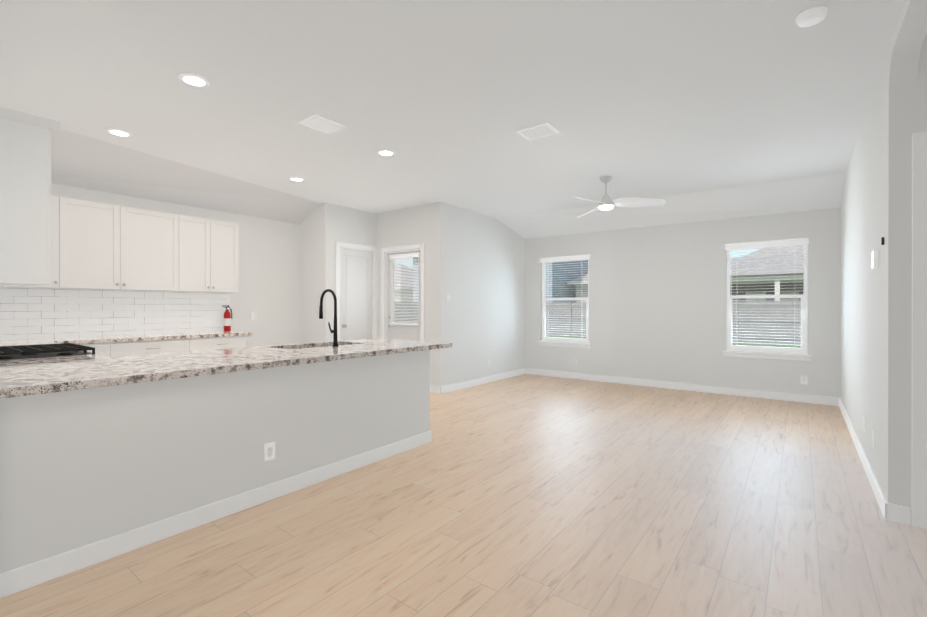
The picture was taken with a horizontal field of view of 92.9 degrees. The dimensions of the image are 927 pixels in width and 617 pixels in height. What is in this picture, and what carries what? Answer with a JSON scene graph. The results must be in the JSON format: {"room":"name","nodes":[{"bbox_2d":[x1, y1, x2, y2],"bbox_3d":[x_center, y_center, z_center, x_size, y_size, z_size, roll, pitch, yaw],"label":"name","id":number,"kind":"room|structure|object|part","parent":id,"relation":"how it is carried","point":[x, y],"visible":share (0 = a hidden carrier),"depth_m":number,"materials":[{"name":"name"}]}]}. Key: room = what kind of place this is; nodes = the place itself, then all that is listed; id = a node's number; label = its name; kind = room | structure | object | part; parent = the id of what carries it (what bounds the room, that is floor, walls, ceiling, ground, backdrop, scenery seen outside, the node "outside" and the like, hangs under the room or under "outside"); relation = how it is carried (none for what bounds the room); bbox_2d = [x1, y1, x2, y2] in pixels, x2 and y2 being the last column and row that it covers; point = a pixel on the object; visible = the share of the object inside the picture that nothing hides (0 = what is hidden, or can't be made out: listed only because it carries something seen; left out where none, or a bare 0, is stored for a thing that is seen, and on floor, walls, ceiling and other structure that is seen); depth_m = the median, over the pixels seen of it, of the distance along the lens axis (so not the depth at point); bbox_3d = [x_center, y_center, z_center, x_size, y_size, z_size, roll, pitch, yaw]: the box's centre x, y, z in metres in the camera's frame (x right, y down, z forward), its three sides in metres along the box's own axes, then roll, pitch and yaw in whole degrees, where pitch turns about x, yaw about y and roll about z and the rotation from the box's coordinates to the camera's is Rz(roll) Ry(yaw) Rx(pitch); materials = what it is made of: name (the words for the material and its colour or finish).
{"room":"kitchen","nodes":[
{"label":"kitchen","id":0,"kind":"room"},
{"bbox_2d":[0,287,7,573],"bbox_3d":[-3.459,-0.228,2.918,3.600,3.000,0.140,0,0,37],"label":"wall","id":1,"kind":"structure","parent":0,"point":[3,401],"depth_m":1.95,"materials":[{"name":"white paint"}]},
{"bbox_2d":[0,107,60,285],"bbox_3d":[-2.903,-0.695,2.840,0.302,1.075,0.408,0,0,37],"label":"upper cabinet","id":2,"kind":"object","parent":1,"relation":"attached to","point":[25,198],"visible":1,"depth_m":2.81,"materials":[{"name":"white wood"}]},
{"bbox_2d":[14,183,299,346],"bbox_3d":[-3.971,-0.232,5.339,0.150,3.000,6.870,0,0,37],"label":"wall","id":3,"kind":"structure","parent":0,"point":[269,250],"depth_m":6.50,"materials":[{"name":"white paint"}]},
{"bbox_2d":[8,196,67,288],"bbox_3d":[-4.359,-0.676,4.433,0.327,0.930,0.500,0,0,37],"label":"upper cabinet","id":4,"kind":"object","parent":3,"relation":"attached to","point":[59,205],"depth_m":4.48,"materials":[{"name":"white wood"}]},
{"bbox_2d":[64,198,127,290],"bbox_3d":[-4.090,-0.676,4.785,0.327,0.930,0.625,0,0,37],"label":"upper cabinet","id":5,"kind":"object","parent":3,"relation":"attached to","point":[98,246],"depth_m":4.73,"materials":[{"name":"white wood"}]},
{"bbox_2d":[0,287,229,339],"bbox_3d":[-4.050,0.051,5.105,0.008,0.523,2.620,0,0,37],"label":"tile backsplash","id":6,"kind":"structure","parent":3,"relation":"attached to","point":[31,313],"depth_m":5.03,"materials":[{"name":"white tile"}]},
{"bbox_2d":[128,207,187,291],"bbox_3d":[-3.761,-0.677,5.217,0.327,0.930,0.701,0,0,37],"label":"upper cabinet","id":7,"kind":"object","parent":3,"relation":"attached to","point":[157,241],"depth_m":5.18,"materials":[{"name":"white wood"}]},
{"bbox_2d":[188,216,215,291],"bbox_3d":[-3.476,-0.678,5.591,0.327,0.930,0.479,0,0,37],"label":"upper cabinet","id":8,"kind":"object","parent":3,"relation":"attached to","point":[201,231],"depth_m":5.56,"materials":[{"name":"white wood"}]},
{"bbox_2d":[216,220,238,292],"bbox_3d":[-3.276,-0.678,5.853,0.327,0.930,0.418,0,0,37],"label":"upper cabinet","id":9,"kind":"object","parent":3,"relation":"attached to","point":[227,233],"depth_m":5.81,"materials":[{"name":"white wood"}]},
{"bbox_2d":[252,312,256,319],"bbox_3d":[-3.049,0.108,6.416,0.010,0.116,0.072,0,0,37],"label":"light switch","id":10,"kind":"object","parent":3,"relation":"attached to","point":[254,315],"visible":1,"depth_m":6.42,"materials":[{"name":"white plastic"}]},
{"bbox_2d":[8,350,431,570],"bbox_3d":[-1.235,0.828,3.108,0.120,0.888,2.855,0,0,37],"label":"wall","id":11,"kind":"structure","parent":0,"point":[78,468],"depth_m":2.52,"materials":[{"name":"white paint"}]},
{"bbox_2d":[0,430,431,597],"bbox_3d":[-1.182,1.220,3.066,0.016,0.105,2.891,0,0,37],"label":"baseboard","id":12,"kind":"structure","parent":11,"relation":"attached to","point":[35,573],"depth_m":2.49,"materials":[{"name":"white wood"}]},
{"bbox_2d":[264,442,274,461],"bbox_3d":[-1.289,0.952,2.932,0.008,0.116,0.072,0,0,37],"label":"outlet","id":13,"kind":"object","parent":11,"relation":"attached to","point":[269,451],"visible":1,"depth_m":2.93,"materials":[{"name":"white plastic"}]},
{"bbox_2d":[300,206,319,342],"bbox_3d":[-2.348,-0.235,6.900,0.540,3.000,0.140,0,0,37],"label":"wall","id":14,"kind":"structure","parent":0,"point":[310,227],"depth_m":6.83,"materials":[{"name":"white paint"}]},
{"bbox_2d":[320,203,375,341],"bbox_3d":[-1.824,-0.236,7.009,0.120,3.000,0.948,0,0,37],"label":"wall","id":15,"kind":"structure","parent":0,"point":[337,223],"depth_m":6.70,"materials":[{"name":"white paint"}]},
{"bbox_2d":[340,248,371,339],"bbox_3d":[-1.733,0.157,7.096,0.035,2.191,0.658,0,0,37],"label":"pantry door","id":16,"kind":"structure","parent":15,"relation":"in","point":[356,292],"depth_m":7.07,"materials":[{"name":"white wood"}]},
{"bbox_2d":[336,241,376,340],"bbox_3d":[-1.742,0.117,7.103,0.135,2.295,0.840,0,0,37],"label":"door frame","id":17,"kind":"structure","parent":15,"relation":"attached to","point":[352,246],"depth_m":7.16,"materials":[{"name":"white wood"}]},
{"bbox_2d":[376,203,431,341],"bbox_3d":[-1.187,-0.236,7.259,1.950,3.000,0.160,0,0,37],"label":"wall","id":18,"kind":"structure","parent":0,"point":[412,225],"depth_m":6.92,"materials":[{"name":"white paint"}]},
{"bbox_2d":[381,243,423,340],"bbox_3d":[-0.939,0.134,7.073,0.960,2.260,0.155,0,0,37],"label":"door frame","id":19,"kind":"structure","parent":18,"relation":"attached to","point":[405,248],"depth_m":7.15,"materials":[{"name":"white painted wood"}]},
{"bbox_2d":[388,251,419,340],"bbox_3d":[-0.932,0.170,7.083,0.778,2.148,0.051,0,0,37],"label":"back door","id":20,"kind":"structure","parent":18,"relation":"in","point":[404,332],"depth_m":7.16,"materials":[{"name":"white"}]},
{"bbox_2d":[390,252,419,325],"bbox_3d":[-0.941,-0.302,7.030,0.640,1.133,0.036,0,0,37],"label":"door blinds","id":21,"kind":"object","parent":20,"relation":"attached to","point":[405,256],"visible":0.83,"depth_m":7.03,"materials":[{"name":"white plastic"}]},
{"bbox_2d":[430,385,439,393],"bbox_3d":[-0.476,1.213,6.635,0.300,0.105,0.016,0,0,37],"label":"baseboard","id":22,"kind":"structure","parent":18,"relation":"attached to","point":[433,389],"depth_m":6.59,"materials":[{"name":"white wood"}]},
{"bbox_2d":[0,374,926,616],"bbox_3d":[0.277,1.301,3.493,9.250,0.060,9.440,0,0,37],"label":"floor","id":23,"kind":"structure","parent":0,"point":[527,495],"depth_m":2.52,"materials":[{"name":"brown wood"}]},
{"bbox_2d":[0,343,97,359],"bbox_3d":[-3.233,0.776,3.300,0.752,0.989,0.714,0,0,37],"label":"range","id":24,"kind":"object","parent":23,"relation":"on","point":[36,355],"depth_m":3.25,"materials":[{"name":"black metal"}]},
{"bbox_3d":[-3.230,0.319,3.302,0.728,0.050,0.573,0,0,37],"label":"kitchen range grates","id":25,"kind":"part","parent":24,"relation":"part of","materials":[{"name":"black metal"}]},
{"bbox_2d":[78,342,121,356],"bbox_3d":[-4.051,0.812,4.583,0.638,0.912,0.586,0,0,37],"label":"base cabinet","id":26,"kind":"object","parent":23,"relation":"on","point":[114,349],"depth_m":4.57,"materials":[{"name":"white wood"}]},
{"bbox_2d":[0,339,63,345],"bbox_3d":[-3.836,0.335,3.716,0.697,0.040,0.651,0,0,37],"label":"countertop","id":27,"kind":"structure","parent":26,"relation":"on","point":[17,342],"depth_m":4.08,"materials":[{"name":"stone"}]},
{"bbox_2d":[0,354,96,362],"bbox_3d":[-2.829,0.363,2.944,0.305,0.040,0.660,0,0,37],"label":"countertop","id":28,"kind":"structure","parent":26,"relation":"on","point":[61,357],"depth_m":3.02,"materials":[{"name":"stone"}]},
{"bbox_2d":[0,331,252,343],"bbox_3d":[-3.793,0.333,4.915,0.631,0.040,2.611,0,0,37],"label":"countertop","id":29,"kind":"structure","parent":26,"relation":"on","point":[166,336],"depth_m":4.93,"materials":[{"name":"stone"}]},
{"bbox_2d":[222,305,231,330],"bbox_3d":[-3.232,0.135,6.029,0.087,0.352,0.127,0,0,37],"label":"fire extinguisher","id":30,"kind":"object","parent":29,"relation":"on","point":[227,320],"visible":1,"depth_m":6.00,"materials":[{"name":"red metal"}]},
{"bbox_2d":[0,338,451,398],"bbox_3d":[-1.505,0.362,3.455,1.160,0.040,3.078,0,0,37],"label":"countertop","id":31,"kind":"structure","parent":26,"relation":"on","point":[26,377],"depth_m":2.79,"materials":[{"name":"stone"}]},
{"bbox_2d":[319,289,338,346],"bbox_3d":[-1.249,0.081,3.985,0.261,0.517,0.118,0,0,37],"label":"faucet","id":32,"kind":"object","parent":31,"relation":"on","point":[335,339],"visible":1,"depth_m":3.94,"materials":[{"name":"black metal"}]},
{"bbox_2d":[122,338,197,355],"bbox_3d":[-3.692,0.811,5.071,0.617,0.912,0.867,0,0,37],"label":"base cabinet","id":33,"kind":"object","parent":23,"relation":"on","point":[175,345],"depth_m":4.94,"materials":[{"name":"white"}]},
{"bbox_2d":[198,336,249,350],"bbox_3d":[-3.265,0.810,5.631,0.617,0.912,0.781,0,0,37],"label":"base cabinet","id":34,"kind":"object","parent":23,"relation":"on","point":[234,341],"depth_m":5.49,"materials":[{"name":"white wood"}]},
{"bbox_2d":[0,0,926,238],"bbox_3d":[0.296,-1.504,3.511,9.250,0.390,9.500,0,0,37],"label":"ceiling","id":35,"kind":"structure","parent":0,"point":[688,111],"depth_m":3.36,"materials":[{"name":"white paint"}]},
{"bbox_2d":[106,128,131,136],"bbox_3d":[-3.085,-1.574,3.951,0.187,0.011,0.187,0,0,37],"label":"recessed light","id":36,"kind":"object","parent":35,"relation":"in","point":[118,132],"visible":0.98,"depth_m":3.94,"materials":[{"name":"white plastic"}]},
{"bbox_2d":[178,73,209,86],"bbox_3d":[-1.856,-1.572,3.039,0.187,0.011,0.187,0,0,37],"label":"recessed light","id":37,"kind":"object","parent":35,"relation":"in","point":[192,79],"visible":1,"depth_m":3.03,"materials":[{"name":"white"}]},
{"bbox_2d":[288,177,304,181],"bbox_3d":[-2.036,-1.576,5.376,0.187,0.011,0.187,0,0,37],"label":"recessed light","id":38,"kind":"object","parent":35,"relation":"in","point":[298,179],"visible":1,"depth_m":5.37,"materials":[{"name":"white"}]},
{"bbox_2d":[297,114,346,133],"bbox_3d":[-1.213,-1.571,3.775,0.270,0.016,0.310,0,0,37],"label":"ceiling vent","id":39,"kind":"object","parent":35,"relation":"in","point":[321,124],"visible":1,"depth_m":3.75,"materials":[{"name":"white metal"}]},
{"bbox_2d":[377,149,394,155],"bbox_3d":[-0.785,-1.575,4.460,0.187,0.011,0.187,0,0,37],"label":"recessed light","id":40,"kind":"object","parent":35,"relation":"in","point":[384,152],"visible":0.98,"depth_m":4.44,"materials":[{"name":"white plastic"}]},
{"bbox_2d":[515,122,560,140],"bbox_3d":[0.663,-1.571,3.935,0.320,0.016,0.260,0,0,37],"label":"ceiling vent","id":41,"kind":"object","parent":35,"relation":"in","point":[538,131],"visible":1,"depth_m":3.91,"materials":[{"name":"white metal"}]},
{"bbox_2d":[573,176,665,217],"bbox_3d":[1.836,-1.387,5.308,1.113,0.390,1.259,0,0,16],"label":"ceiling fan","id":42,"kind":"object","parent":35,"relation":"hanging from","point":[631,202],"depth_m":5.24,"materials":[{"name":"white"}]},
{"bbox_3d":[1.661,-1.258,5.695,0.199,0.081,0.594,0,0,-14],"label":"ceiling fan blade","id":43,"kind":"part","parent":42,"relation":"part of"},
{"bbox_3d":[1.436,-1.257,5.089,0.594,0.081,0.199,0,0,-44],"label":"ceiling fan blade","id":44,"kind":"part","parent":42,"relation":"part of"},
{"bbox_3d":[1.724,-1.387,5.327,0.195,0.390,0.195,0,0,37],"label":"ceiling fan","id":45,"kind":"part","parent":42,"relation":"part of","materials":[{"name":"white metal"}]},
{"bbox_2d":[796,6,827,26],"bbox_3d":[1.867,-1.556,2.363,0.135,0.040,0.135,0,0,37],"label":"smoke detector","id":46,"kind":"object","parent":35,"relation":"attached to","point":[812,16],"visible":1,"depth_m":2.33,"materials":[{"name":"white plastic"}]},
{"bbox_2d":[432,202,523,386],"bbox_3d":[0.371,-0.237,7.587,0.130,3.000,2.530,0,0,37],"label":"wall","id":47,"kind":"structure","parent":0,"point":[478,261],"depth_m":7.23,"materials":[{"name":"white paint"}]},
{"bbox_2d":[440,368,523,393],"bbox_3d":[0.415,1.211,7.527,0.016,0.105,2.516,0,0,37],"label":"baseboard","id":48,"kind":"structure","parent":47,"relation":"attached to","point":[452,387],"depth_m":7.32,"materials":[{"name":"white wood"}]},
{"bbox_2d":[524,208,835,396],"bbox_3d":[3.029,-0.236,7.239,4.760,3.000,0.140,0,0,37],"label":"wall","id":49,"kind":"structure","parent":0,"point":[657,294],"depth_m":6.90,"materials":[{"name":"white paint"}]},
{"bbox_2d":[537,260,590,348],"bbox_3d":[1.862,-0.124,8.095,1.045,1.656,0.165,0,0,37],"label":"window","id":50,"kind":"structure","parent":49,"relation":"in","point":[544,300],"depth_m":8.13,"materials":[{"name":"white plastic"}]},
{"bbox_2d":[539,254,589,342],"bbox_3d":[1.848,-0.170,8.077,0.979,1.573,0.064,0,0,37],"label":"window blinds","id":51,"kind":"object","parent":50,"relation":"attached to","point":[585,257],"visible":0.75,"depth_m":8.02,"materials":[{"name":"white plastic"}]},
{"bbox_2d":[524,368,835,405],"bbox_3d":[3.040,1.212,7.135,4.665,0.105,0.016,0,0,37],"label":"baseboard","id":52,"kind":"structure","parent":49,"relation":"attached to","point":[652,383],"depth_m":6.74,"materials":[{"name":"white wood"}]},
{"bbox_2d":[722,245,811,360],"bbox_3d":[4.279,-0.120,6.251,1.045,1.656,0.165,0,0,37],"label":"window","id":53,"kind":"structure","parent":49,"relation":"in","point":[804,316],"depth_m":6.17,"materials":[{"name":"white plastic"}]},
{"bbox_2d":[725,238,808,354],"bbox_3d":[4.265,-0.167,6.234,0.979,1.573,0.064,0,0,37],"label":"window blinds","id":54,"kind":"object","parent":53,"relation":"attached to","point":[731,247],"visible":1,"depth_m":6.23,"materials":[{"name":"white plastic"}]},
{"bbox_2d":[801,376,806,384],"bbox_3d":[4.598,0.966,5.951,0.072,0.116,0.008,0,0,37],"label":"outlet","id":55,"kind":"object","parent":49,"relation":"attached to","point":[803,379],"visible":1,"depth_m":5.95,"materials":[{"name":"white plastic"}]},
{"bbox_2d":[836,0,926,518],"bbox_3d":[2.207,-0.226,2.112,0.150,3.000,9.290,0,0,37],"label":"wall","id":56,"kind":"structure","parent":0,"point":[874,306],"depth_m":2.76,"materials":[{"name":"white paint"}]},
{"bbox_2d":[836,398,895,521],"bbox_3d":[3.708,1.217,4.174,0.021,0.105,3.856,0,0,37],"label":"baseboard","id":57,"kind":"structure","parent":56,"relation":"attached to","point":[888,510],"depth_m":3.17,"materials":[{"name":"white wood"}]},
{"bbox_2d":[872,431,873,448],"bbox_3d":[2.937,0.942,3.161,0.008,0.116,0.072,0,0,37],"label":"outlet","id":58,"kind":"object","parent":56,"relation":"attached to","point":[872,439],"visible":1,"depth_m":3.15,"materials":[{"name":"white plastic"}]},
{"bbox_2d":[872,250,877,268],"bbox_3d":[2.830,-0.338,3.033,0.025,0.120,0.110,0,0,37],"label":"thermostat","id":59,"kind":"object","parent":56,"relation":"attached to","point":[874,259],"visible":1,"depth_m":2.99,"materials":[{"name":"white plastic"}]},
{"bbox_2d":[911,131,926,528],"bbox_3d":[3.043,0.126,2.339,0.955,2.295,0.135,0,0,37],"label":"door frame","id":60,"kind":"structure","parent":56,"relation":"attached to","point":[919,330],"depth_m":2.56,"materials":[{"name":"white wood"}]},
{"label":"outside","id":61,"kind":"structure","parent":0,"visible":0},
{"bbox_2d":[546,335,800,347],"bbox_3d":[21.890,1.366,36.825,110.000,0.280,74.840,0,0,37],"label":"ground","id":62,"kind":"structure","parent":61,"point":[790,346],"depth_m":17.43,"materials":[{"name":"green plant"}]},
{"bbox_2d":[395,264,412,301],"bbox_3d":[-8.286,-1.615,47.133,14.400,6.000,9.930,0,0,37],"label":"house","id":63,"kind":"structure","parent":62,"relation":"on","point":[403,283],"depth_m":40.59,"materials":[{"name":"beige"}]},
{"bbox_2d":[413,257,587,302],"bbox_3d":[3.552,-2.744,36.847,13.700,8.300,9.930,0,0,37],"label":"house","id":64,"kind":"structure","parent":62,"relation":"on","point":[553,290],"depth_m":30.93,"materials":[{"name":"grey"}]},
{"bbox_2d":[567,274,587,302],"bbox_3d":[13.385,-1.585,32.180,8.200,6.000,9.430,0,0,37],"label":"house","id":65,"kind":"structure","parent":62,"relation":"on","point":[584,288],"depth_m":30.73,"materials":[{"name":"beige"}]},
{"bbox_2d":[395,301,800,345],"bbox_3d":[3.884,0.552,13.210,100.000,1.760,16.670,0,0,37],"label":"fence","id":66,"kind":"object","parent":62,"relation":"on","point":[785,316],"visible":0.02,"depth_m":17.79,"materials":[{"name":"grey wood"}]},
{"bbox_2d":[730,245,803,301],"bbox_3d":[21.139,-1.593,23.300,14.700,6.050,13.150,0,0,37],"label":"house","id":67,"kind":"structure","parent":62,"relation":"on","point":[794,284],"depth_m":22.66,"materials":[{"name":"beige"}]}
]}

